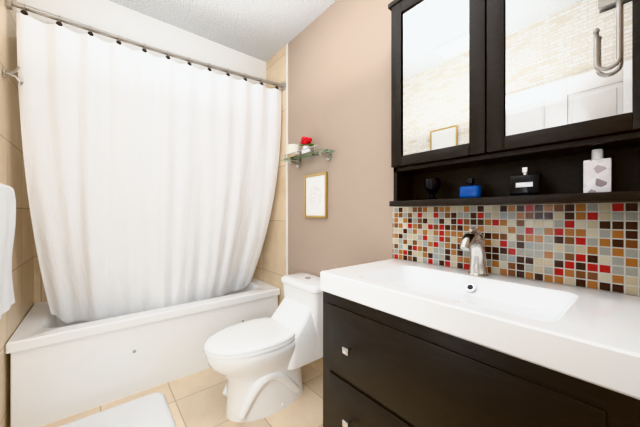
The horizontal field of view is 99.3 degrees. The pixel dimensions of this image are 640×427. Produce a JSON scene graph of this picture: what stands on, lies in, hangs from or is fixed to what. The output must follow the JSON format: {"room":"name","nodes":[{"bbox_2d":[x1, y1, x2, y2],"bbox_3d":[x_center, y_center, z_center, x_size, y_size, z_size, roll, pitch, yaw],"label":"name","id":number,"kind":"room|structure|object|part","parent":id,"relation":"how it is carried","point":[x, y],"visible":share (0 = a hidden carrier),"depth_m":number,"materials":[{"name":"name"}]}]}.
{"room":"bathroom","nodes":[
{"label":"bathroom","id":0,"kind":"room"},
{"bbox_2d":[41,364,322,426],"bbox_3d":[-0.509,1.105,1.278,1.690,0.050,2.985,0,0,-39],"label":"floor","id":1,"kind":"structure","parent":0,"point":[198,399],"depth_m":1.54,"materials":[{"name":"tile"}]},
{"bbox_2d":[59,392,175,426],"bbox_3d":[-0.981,1.067,1.226,0.580,0.024,0.608,0,0,-39],"label":"bath mat","id":2,"kind":"object","parent":1,"relation":"on","point":[151,410],"visible":0.96,"depth_m":1.41,"materials":[{"name":"white fabric"}]},
{"bbox_2d":[5,277,279,426],"bbox_3d":[-1.155,0.850,2.069,1.514,0.460,0.767,0,0,-39],"label":"bathtub","id":3,"kind":"object","parent":1,"relation":"on","point":[60,369],"visible":0.75,"depth_m":1.57,"materials":[{"name":"white ceramic"}]},
{"bbox_2d":[204,273,322,421],"bbox_3d":[-0.289,0.750,1.610,0.753,0.659,0.388,0,0,-39],"label":"toilet","id":4,"kind":"object","parent":1,"relation":"on","point":[258,363],"visible":0.96,"depth_m":1.49,"materials":[{"name":"white ceramic"}]},
{"bbox_2d":[320,227,639,426],"bbox_3d":[0.442,0.566,0.906,0.509,1.029,0.845,0,0,-39],"label":"bathroom vanity","id":5,"kind":"object","parent":1,"relation":"on","point":[416,344],"visible":1,"depth_m":0.72,"materials":[{"name":"brown wood"}]},
{"bbox_3d":[0.257,0.605,0.755,0.030,0.279,0.533,0,0,-39],"label":"handle","id":6,"kind":"part","parent":5,"relation":"part of","materials":[{"name":"silver metal"}]},
{"bbox_3d":[0.271,0.603,0.766,0.006,0.510,0.741,0,0,-39],"label":"drawer","id":7,"kind":"part","parent":5,"relation":"part of","materials":[{"name":"brown wood"}]},
{"bbox_2d":[459,227,488,276],"bbox_3d":[0.559,0.141,0.994,0.165,0.180,0.068,0,0,-39],"label":"faucet","id":8,"kind":"object","parent":5,"relation":"on","point":[473,241],"depth_m":1.00,"materials":[{"name":"silver metal"}]},
{"bbox_2d":[108,0,335,61],"bbox_3d":[-0.509,-1.385,1.278,1.690,0.050,2.985,0,0,-39],"label":"ceiling","id":9,"kind":"structure","parent":0,"point":[265,30],"depth_m":1.90,"materials":[{"name":"white paint"}]},
{"bbox_2d":[16,0,265,86],"bbox_3d":[-1.234,-1.160,2.167,1.518,0.400,0.519,0,0,-39],"label":"wall","id":10,"kind":"structure","parent":9,"relation":"attached to","point":[113,18],"depth_m":1.86,"materials":[{"name":"white paint"}]},
{"bbox_2d":[288,0,639,357],"bbox_3d":[0.114,-0.140,1.787,0.080,2.440,2.985,0,0,-39],"label":"wall","id":11,"kind":"structure","parent":0,"point":[339,78],"depth_m":1.68,"materials":[{"name":"beige paint"}]},
{"bbox_2d":[253,45,285,305],"bbox_3d":[-0.540,-0.140,2.521,0.006,2.440,0.861,0,0,-39],"label":"tile","id":12,"kind":"structure","parent":11,"relation":"attached to","point":[270,269],"depth_m":2.28,"materials":[{"name":"beige tile"}]},
{"bbox_2d":[5,0,285,322],"bbox_3d":[-0.996,-0.199,1.876,1.520,1.736,0.431,0,0,-39],"label":"shower curtain","id":13,"kind":"object","parent":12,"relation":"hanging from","point":[151,181],"visible":0.98,"depth_m":1.70,"materials":[{"name":"white fabric"}]},
{"bbox_3d":[-0.910,-1.025,1.771,1.520,0.084,0.159,0,0,-39],"label":"rod","id":14,"kind":"part","parent":13,"relation":"part of","materials":[{"name":"silver metal"}]},
{"bbox_2d":[286,43,287,274],"bbox_3d":[-0.264,-0.140,2.181,0.008,2.440,0.014,0,0,-39],"label":"trim","id":15,"kind":"structure","parent":11,"relation":"attached to","point":[286,157],"depth_m":2.18,"materials":[{"name":"white paint"}]},
{"bbox_2d":[281,137,332,166],"bbox_3d":[-0.098,-0.439,1.882,0.125,0.181,0.490,0,0,-39],"label":"glass shelf","id":16,"kind":"object","parent":11,"relation":"attached to","point":[294,156],"visible":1,"depth_m":1.87,"materials":[{"name":"clear glass"}]},
{"bbox_2d":[287,144,300,160],"bbox_3d":[-0.192,-0.449,1.992,0.094,0.100,0.094,0,0,-39],"label":"candle","id":17,"kind":"object","parent":16,"relation":"on","point":[291,148],"depth_m":1.95,"materials":[{"name":"white wax"}]},
{"bbox_3d":[-0.102,-0.394,1.878,0.113,0.008,0.490,0,0,-39],"label":"glass","id":18,"kind":"part","parent":16,"relation":"part of","materials":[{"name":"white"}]},
{"bbox_2d":[308,358,322,374],"bbox_3d":[0.052,1.030,1.791,0.012,0.100,0.990,0,0,-39],"label":"baseboard","id":19,"kind":"structure","parent":11,"relation":"attached to","point":[317,365],"depth_m":1.86,"materials":[{"name":"tile"}]},
{"bbox_2d":[304,172,327,217],"bbox_3d":[-0.032,-0.122,1.887,0.016,0.304,0.244,0,0,-39],"label":"picture frame","id":20,"kind":"object","parent":11,"relation":"attached to","point":[315,195],"visible":1,"depth_m":1.87,"materials":[{"name":"gold metal"}]},
{"bbox_2d":[388,0,639,206],"bbox_3d":[0.612,-0.493,0.967,0.178,0.922,0.793,0,0,-39],"label":"upper cabinet","id":21,"kind":"object","parent":11,"relation":"attached to","point":[508,102],"visible":1,"depth_m":0.88,"materials":[{"name":"brown wood"}]},
{"bbox_2d":[424,178,440,200],"bbox_3d":[0.475,-0.101,1.147,0.066,0.088,0.066,0,0,-39],"label":"goblet","id":22,"kind":"object","parent":21,"relation":"on","point":[432,185],"depth_m":1.13,"materials":[{"name":"black glass"}]},
{"label":"glass","id":23,"kind":"part","parent":21,"relation":"part of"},
{"bbox_2d":[393,202,639,295],"bbox_3d":[0.674,0.100,1.032,0.006,0.263,0.947,0,0,-39],"label":"backsplash","id":24,"kind":"structure","parent":11,"relation":"attached to","point":[596,246],"depth_m":0.93,"materials":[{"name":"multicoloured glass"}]},
{"bbox_3d":[-1.133,-0.140,0.769,0.080,2.440,2.985,0,0,-39],"label":"wall","id":25,"kind":"structure","parent":0,"visible":0},
{"bbox_2d":[0,66,22,318],"bbox_3d":[-1.212,-0.171,1.010,0.086,1.072,0.802,0,0,-39],"label":"hanging towel","id":26,"kind":"object","parent":25,"relation":"hanging from","point":[7,217],"visible":1,"depth_m":1.03,"materials":[{"name":"white fabric"}]},
{"bbox_2d":[0,0,33,426],"bbox_3d":[-1.681,-0.140,1.510,0.006,2.440,0.985,0,0,-39],"label":"tile","id":27,"kind":"structure","parent":25,"relation":"attached to","point":[12,171],"depth_m":1.43,"materials":[{"name":"beige tile"}]},
{"bbox_3d":[-1.428,-0.140,2.404,1.530,2.440,0.080,0,0,-39],"label":"wall","id":28,"kind":"structure","parent":0,"visible":0},
{"bbox_2d":[34,239,46,303],"bbox_3d":[-1.400,0.050,2.370,1.518,2.060,0.006,0,0,-39],"label":"tile","id":29,"kind":"structure","parent":28,"relation":"attached to","point":[39,293],"depth_m":1.90,"materials":[{"name":"beige tile"}]}
]}

